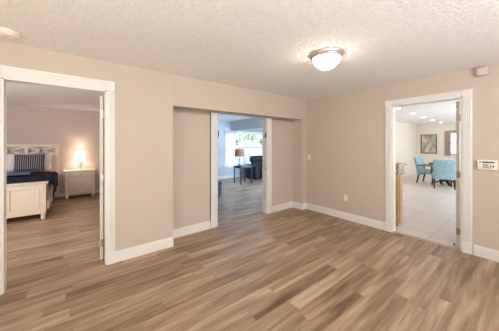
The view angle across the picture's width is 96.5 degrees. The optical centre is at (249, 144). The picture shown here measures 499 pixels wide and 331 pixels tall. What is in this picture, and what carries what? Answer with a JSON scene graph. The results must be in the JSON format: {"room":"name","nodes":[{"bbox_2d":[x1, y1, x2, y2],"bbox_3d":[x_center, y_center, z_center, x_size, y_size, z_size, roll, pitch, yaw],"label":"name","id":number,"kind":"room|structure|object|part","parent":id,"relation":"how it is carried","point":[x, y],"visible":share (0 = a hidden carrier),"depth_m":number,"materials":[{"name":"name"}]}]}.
{"room":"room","nodes":[
{"label":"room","id":0,"kind":"room"},
{"bbox_2d":[0,41,305,250],"bbox_3d":[-1.255,0.221,3.325,6.325,2.440,0.456,0,0,-38],"label":"wall","id":1,"kind":"structure","parent":0,"point":[163,120],"depth_m":3.13,"materials":[{"name":"beige paint"}]},
{"bbox_2d":[0,65,114,294],"bbox_3d":[-2.092,0.339,2.438,1.062,2.205,0.149,0,0,-38],"label":"door frame","id":2,"kind":"structure","parent":1,"relation":"attached to","point":[7,73],"depth_m":2.44,"materials":[{"name":"white paint"}]},
{"bbox_2d":[100,96,103,259],"bbox_3d":[-2.009,0.410,3.103,0.110,2.038,0.769,0,0,-32],"label":"door","id":3,"kind":"structure","parent":1,"relation":"in","point":[101,97],"depth_m":2.77,"materials":[{"name":"white paint"}]},
{"bbox_2d":[211,112,271,227],"bbox_3d":[-0.134,0.438,4.321,1.438,2.006,0.151,0,0,-38],"label":"door frame","id":4,"kind":"structure","parent":1,"relation":"attached to","point":[266,122],"depth_m":4.63,"materials":[{"name":"white paint"}]},
{"bbox_2d":[115,201,305,262],"bbox_3d":[-1.200,1.373,3.238,6.105,0.135,0.282,0,0,-38],"label":"baseboard","id":5,"kind":"structure","parent":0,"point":[124,254],"depth_m":3.12,"materials":[{"name":"white paint"}]},
{"bbox_2d":[7,104,455,192],"bbox_3d":[1.929,0.221,6.052,16.700,2.440,9.350,0,0,-38],"label":"wall","id":6,"kind":"structure","parent":0,"point":[74,130],"depth_m":6.41,"materials":[{"name":"paint"}]},
{"bbox_2d":[54,189,99,197],"bbox_3d":[-4.401,1.391,3.965,3.960,0.100,4.430,0,0,-38],"label":"baseboard","id":7,"kind":"structure","parent":6,"relation":"attached to","point":[97,190],"depth_m":6.29,"materials":[{"name":"white paint"}]},
{"bbox_2d":[224,131,235,166],"bbox_3d":[-0.808,0.191,9.554,0.650,1.500,0.053,0,0,-38],"label":"sheer curtain","id":8,"kind":"object","parent":6,"relation":"hanging from","point":[230,137],"visible":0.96,"depth_m":9.56,"materials":[{"name":"white fabric"}]},
{"bbox_2d":[218,174,243,178],"bbox_3d":[-1.219,1.386,9.324,7.420,0.110,0.016,0,0,-38],"label":"baseboard","id":9,"kind":"structure","parent":6,"relation":"attached to","point":[229,176],"depth_m":9.60,"materials":[{"name":"white paint"}]},
{"bbox_2d":[224,131,261,167],"bbox_3d":[0.030,0.201,10.341,2.900,1.580,0.166,0,0,-38],"label":"window","id":10,"kind":"structure","parent":6,"relation":"in","point":[237,132],"depth_m":10.09,"materials":[{"name":"white paint"}]},
{"bbox_2d":[236,147,261,164],"bbox_3d":[0.217,0.507,10.426,2.040,0.808,0.040,0,0,-38],"label":"roller shade","id":11,"kind":"object","parent":10,"relation":"attached to","point":[248,151],"visible":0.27,"depth_m":10.20,"materials":[{"name":"white fabric"}]},
{"bbox_2d":[231,118,261,131],"bbox_3d":[1.774,-0.799,8.941,3.180,0.400,4.310,0,0,-38],"label":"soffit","id":12,"kind":"structure","parent":6,"relation":"attached to","point":[254,124],"depth_m":8.84,"materials":[{"name":"paint"}]},
{"bbox_2d":[396,166,403,174],"bbox_3d":[2.060,0.456,4.838,0.270,0.160,2.162,0,0,-38],"label":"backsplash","id":13,"kind":"structure","parent":6,"relation":"attached to","point":[399,169],"depth_m":3.93,"materials":[{"name":"stone"}]},
{"bbox_2d":[402,171,416,176],"bbox_3d":[6.163,1.391,6.504,9.275,0.100,4.640,0,0,-38],"label":"baseboard","id":14,"kind":"structure","parent":6,"relation":"attached to","point":[415,172],"depth_m":10.54,"materials":[{"name":"white paint"}]},
{"bbox_2d":[421,134,436,153],"bbox_3d":[8.678,-0.029,10.786,0.035,0.920,0.620,0,0,-38],"label":"framed picture","id":15,"kind":"object","parent":6,"relation":"attached to","point":[428,142],"visible":1,"depth_m":10.76,"materials":[{"name":"grey metal"}]},
{"bbox_3d":[9.615,-0.069,9.639,0.146,1.120,1.680,0,0,-38],"label":"window","id":16,"kind":"structure","parent":6,"relation":"in","visible":0},
{"bbox_3d":[9.587,-0.569,9.580,0.070,0.120,1.660,0,0,-38],"label":"window valance","id":17,"kind":"object","parent":16,"relation":"attached to","visible":0},
{"bbox_2d":[445,131,450,155],"bbox_3d":[9.088,-0.059,10.193,0.043,1.160,0.200,0,0,-38],"label":"drape","id":18,"kind":"object","parent":17,"relation":"hanging from","point":[447,135],"visible":1,"depth_m":10.20,"materials":[{"name":"beige fabric"}]},
{"bbox_2d":[0,173,498,330],"bbox_3d":[2.422,1.489,5.422,16.700,0.104,10.950,0,0,-38],"label":"floor","id":19,"kind":"structure","parent":0,"point":[290,269],"depth_m":2.45,"materials":[{"name":"laminate"}]},
{"bbox_2d":[7,144,59,218],"bbox_3d":[-5.265,0.716,4.654,1.900,1.450,2.200,0,0,-38],"label":"bed","id":20,"kind":"object","parent":19,"relation":"on","point":[28,198],"visible":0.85,"depth_m":4.24,"materials":[{"name":"beige paint"}]},
{"bbox_3d":[-4.620,1.024,3.831,1.730,0.615,0.110,0,0,-38],"label":"footboard","id":21,"kind":"part","parent":20,"relation":"part of","materials":[{"name":"beige paint"}]},
{"bbox_2d":[7,171,57,197],"bbox_3d":[-5.092,0.849,4.434,1.932,0.456,1.341,0,0,-38],"label":"quilt","id":22,"kind":"object","parent":20,"relation":"on","point":[35,176],"visible":0.78,"depth_m":4.47,"materials":[{"name":"blue fabric"}]},
{"bbox_2d":[7,171,30,175],"bbox_3d":[-4.913,0.591,4.408,0.840,0.050,0.400,0,0,-42],"label":"throw blanket","id":23,"kind":"object","parent":22,"relation":"on","point":[18,172],"visible":0.91,"depth_m":4.50,"materials":[{"name":"fabric"}]},
{"bbox_3d":[-5.915,0.691,5.484,1.900,1.400,0.090,0,0,-38],"label":"headboard","id":24,"kind":"part","parent":20,"relation":"part of","materials":[{"name":"beige paint"}]},
{"bbox_3d":[-4.001,1.376,4.322,0.084,0.130,0.084,0,0,-38],"label":"leg","id":25,"kind":"part","parent":20,"relation":"part of","materials":[{"name":"beige paint"}]},
{"bbox_2d":[47,171,52,198],"bbox_3d":[-5.252,0.972,4.638,1.710,0.577,1.820,0,0,-38],"label":"sheet","id":26,"kind":"object","parent":20,"relation":"on","point":[49,185],"visible":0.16,"depth_m":4.72,"materials":[{"name":"fabric"}]},
{"bbox_2d":[7,153,18,171],"bbox_3d":[-5.854,0.436,5.170,0.700,0.442,0.254,0,0,-38],"label":"pillow","id":27,"kind":"object","parent":26,"relation":"on","point":[10,157],"visible":0.44,"depth_m":5.25,"materials":[{"name":"white fabric"}]},
{"bbox_2d":[13,154,44,171],"bbox_3d":[-5.245,0.436,5.317,0.540,0.409,0.232,0,0,-38],"label":"pillow","id":28,"kind":"object","parent":26,"relation":"on","point":[22,162],"visible":0.99,"depth_m":5.26,"materials":[{"name":"fabric"}]},
{"bbox_2d":[23,153,51,169],"bbox_3d":[-5.331,0.441,5.606,0.540,0.423,0.251,0,0,-38],"label":"pillow","id":29,"kind":"object","parent":26,"relation":"on","point":[47,160],"visible":0.34,"depth_m":5.66,"materials":[{"name":"white fabric"}]},
{"bbox_3d":[-4.601,1.176,5.193,0.032,0.190,2.030,0,0,-38],"label":"rail","id":30,"kind":"part","parent":20,"relation":"part of","materials":[{"name":"beige paint"}]},
{"bbox_2d":[64,168,95,198],"bbox_3d":[-4.713,1.069,6.203,0.700,0.745,0.441,0,0,-38],"label":"nightstand","id":31,"kind":"object","parent":19,"relation":"on","point":[82,181],"visible":1,"depth_m":6.05,"materials":[{"name":"beige paint"}]},
{"bbox_2d":[75,151,84,169],"bbox_3d":[-4.756,0.436,6.259,0.240,0.520,0.240,0,0,-38],"label":"table lamp","id":32,"kind":"object","parent":31,"relation":"on","point":[79,154],"visible":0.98,"depth_m":6.21,"materials":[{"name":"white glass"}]},
{"bbox_3d":[-4.756,0.269,6.259,0.240,0.185,0.240,0,0,-38],"label":"lamp shade","id":33,"kind":"part","parent":32,"relation":"part of","materials":[{"name":"white fabric"}]},
{"bbox_3d":[-4.601,0.819,6.061,0.524,0.135,0.023,0,0,-38],"label":"drawer","id":34,"kind":"part","parent":31,"relation":"part of","materials":[{"name":"beige paint"}]},
{"bbox_3d":[-4.601,1.101,6.061,0.524,0.380,0.023,0,0,-38],"label":"drawer","id":35,"kind":"part","parent":31,"relation":"part of","materials":[{"name":"beige paint"}]},
{"bbox_2d":[218,181,221,196],"bbox_3d":[-1.106,1.231,6.196,0.500,0.420,0.500,0,0,-38],"label":"ottoman","id":36,"kind":"object","parent":19,"relation":"on","point":[219,182],"visible":0.26,"depth_m":6.11,"materials":[{"name":"fabric"}]},
{"bbox_2d":[233,165,252,184],"bbox_3d":[-0.247,1.116,8.343,0.540,0.650,0.480,0,0,-38],"label":"end table","id":37,"kind":"object","parent":19,"relation":"on","point":[241,167],"visible":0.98,"depth_m":8.26,"materials":[{"name":"wood"}]},
{"bbox_2d":[234,148,243,165],"bbox_3d":[-0.384,0.459,8.388,0.370,0.665,0.370,0,0,-38],"label":"table lamp","id":38,"kind":"object","parent":37,"relation":"on","point":[239,152],"visible":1,"depth_m":8.25,"materials":[{"name":"brown fabric"}]},
{"bbox_3d":[-0.384,0.308,8.388,0.370,0.275,0.370,0,0,-38],"label":"lamp shade","id":39,"kind":"part","parent":38,"relation":"part of","materials":[{"name":"fabric"}]},
{"bbox_3d":[-0.306,1.133,8.029,0.036,0.616,0.036,0,0,-38],"label":"leg","id":40,"kind":"part","parent":37,"relation":"part of","materials":[{"name":"black wood"}]},
{"bbox_2d":[245,155,261,179],"bbox_3d":[0.847,0.966,9.930,2.110,0.950,0.850,0,0,-38],"label":"recliner sofa","id":41,"kind":"object","parent":19,"relation":"on","point":[256,161],"visible":0.23,"depth_m":9.38,"materials":[{"name":"blue fabric"}]},
{"bbox_3d":[0.120,1.136,9.367,0.270,0.550,0.800,0,0,-38],"label":"armrest","id":42,"kind":"part","parent":41,"relation":"part of","materials":[{"name":"blue fabric"}]},
{"bbox_3d":[0.396,0.871,9.862,0.785,0.300,0.200,0,0,-38],"label":"backrest","id":43,"kind":"part","parent":41,"relation":"part of","materials":[{"name":"blue fabric"}]},
{"bbox_2d":[396,163,406,225],"bbox_3d":[2.090,0.891,4.857,0.380,1.100,2.190,0,0,-38],"label":"breakfast bar","id":44,"kind":"object","parent":19,"relation":"on","point":[399,166],"visible":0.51,"depth_m":3.94,"materials":[{"name":"brown wood"}]},
{"bbox_3d":[2.701,0.961,3.975,0.115,0.840,0.016,0,0,-38],"label":"panel","id":45,"kind":"part","parent":44,"relation":"part of","materials":[{"name":"brown wood"}]},
{"bbox_2d":[396,163,406,165],"bbox_3d":[2.090,0.359,4.857,0.380,0.037,2.190,0,0,-38],"label":"countertop","id":46,"kind":"structure","parent":44,"relation":"on","point":[397,164],"depth_m":4.00,"materials":[{"name":"stone"}]},
{"bbox_2d":[414,157,441,183],"bbox_3d":[6.621,0.962,8.299,0.598,0.950,0.702,0,0,-30],"label":"dining chair","id":47,"kind":"object","parent":19,"relation":"on","point":[421,169],"visible":0.79,"depth_m":8.37,"materials":[{"name":"teal fabric"}]},
{"bbox_3d":[6.502,0.812,8.505,0.580,0.650,0.225,0,0,-30],"label":"backrest","id":48,"kind":"part","parent":47,"relation":"part of","materials":[{"name":"teal fabric"}]},
{"bbox_3d":[6.667,1.007,8.220,0.540,0.140,0.520,0,0,-30],"label":"seat","id":49,"kind":"part","parent":47,"relation":"part of","materials":[{"name":"teal fabric"}]},
{"bbox_2d":[428,162,452,185],"bbox_3d":[7.124,1.058,8.095,0.980,0.757,0.980,0,0,-38],"label":"dining table","id":50,"kind":"object","parent":19,"relation":"on","point":[441,180],"visible":0.22,"depth_m":8.01,"materials":[{"name":"brown wood"}]},
{"bbox_2d":[431,159,455,189],"bbox_3d":[6.422,0.962,7.390,0.598,0.950,0.702,0,0,34],"label":"dining chair","id":51,"kind":"object","parent":19,"relation":"on","point":[442,169],"visible":0.94,"depth_m":7.16,"materials":[{"name":"blue fabric"}]},
{"bbox_3d":[6.288,0.812,7.192,0.580,0.650,0.225,0,0,34],"label":"backrest","id":52,"kind":"part","parent":51,"relation":"part of","materials":[{"name":"teal fabric"}]},
{"bbox_2d":[0,0,498,124],"bbox_3d":[2.422,-1.049,5.422,16.700,0.100,10.950,0,0,-38],"label":"ceiling","id":53,"kind":"structure","parent":0,"point":[266,46],"depth_m":2.14,"materials":[{"name":"white paint"}]},
{"bbox_2d":[0,27,20,39],"bbox_3d":[-2.150,-0.971,1.974,0.176,0.057,0.176,0,0,-38],"label":"smoke detector","id":54,"kind":"object","parent":53,"relation":"attached to","point":[5,33],"visible":1,"depth_m":1.95,"materials":[{"name":"white plastic"}]},
{"bbox_2d":[309,47,343,71],"bbox_3d":[0.851,-0.903,2.465,0.368,0.192,0.368,0,0,-38],"label":"ceiling light","id":55,"kind":"object","parent":53,"relation":"attached to","point":[327,58],"visible":1,"depth_m":2.36,"materials":[{"name":"white glass"}]},
{"bbox_3d":[0.851,-0.890,2.465,0.288,0.121,0.288,0,0,-38],"label":"lamp shade","id":56,"kind":"part","parent":55,"relation":"part of","materials":[{"name":"white glass"}]},
{"bbox_2d":[306,63,498,254],"bbox_3d":[3.136,0.221,2.751,0.120,2.440,5.864,0,0,-38],"label":"wall","id":57,"kind":"structure","parent":0,"point":[345,132],"depth_m":3.89,"materials":[{"name":"beige paint"}]},
{"bbox_2d":[306,203,498,261],"bbox_3d":[3.051,1.373,2.748,0.016,0.135,5.764,0,0,-38],"label":"baseboard","id":58,"kind":"structure","parent":57,"relation":"attached to","point":[491,254],"depth_m":3.97,"materials":[{"name":"white paint"}]},
{"bbox_2d":[385,89,472,254],"bbox_3d":[2.639,0.356,3.361,0.149,2.170,1.047,0,0,-38],"label":"door frame","id":59,"kind":"structure","parent":57,"relation":"attached to","point":[465,96],"depth_m":3.08,"materials":[{"name":"white paint"}]},
{"bbox_2d":[456,101,460,245],"bbox_3d":[3.255,0.410,3.325,0.769,2.038,0.110,0,0,-35],"label":"door","id":60,"kind":"structure","parent":57,"relation":"in","point":[458,103],"depth_m":3.14,"materials":[{"name":"white paint"}]},
{"bbox_2d":[476,66,488,76],"bbox_3d":[2.959,-0.931,2.832,0.058,0.105,0.110,0,0,-38],"label":"sensor","id":61,"kind":"object","parent":57,"relation":"attached to","point":[481,71],"visible":1,"depth_m":2.81,"materials":[{"name":"beige plastic"}]},
{"bbox_2d":[477,160,497,169],"bbox_3d":[2.997,0.256,2.807,0.030,0.124,0.180,0,0,-38],"label":"alarm keypad","id":62,"kind":"object","parent":57,"relation":"attached to","point":[481,164],"visible":1,"depth_m":2.80,"materials":[{"name":"white plastic"}]},
{"bbox_2d":[393,231,460,250],"bbox_3d":[2.631,1.437,3.355,0.080,0.008,0.815,0,0,-38],"label":"trim","id":63,"kind":"structure","parent":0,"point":[400,233],"depth_m":3.29,"materials":[{"name":"beige wood"}]},
{"label":"outside","id":64,"kind":"structure","parent":0,"visible":0},
{"bbox_3d":[-0.853,1.641,17.306,24.000,0.200,11.700,0,0,-38],"label":"ground","id":65,"kind":"structure","parent":64,"visible":0},
{"bbox_2d":[236,134,252,144],"bbox_3d":[-1.173,-0.292,18.016,2.917,3.670,2.933,0,0,-38],"label":"tree","id":66,"kind":"object","parent":65,"relation":"on","point":[238,141],"visible":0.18,"depth_m":17.73,"materials":[{"name":"green plant"}]},
{"bbox_2d":[247,134,261,144],"bbox_3d":[1.131,-0.195,20.178,2.748,3.476,2.793,0,0,-38],"label":"tree","id":67,"kind":"object","parent":65,"relation":"on","point":[260,136],"visible":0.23,"depth_m":19.88,"materials":[{"name":"green plant"}]}
]}

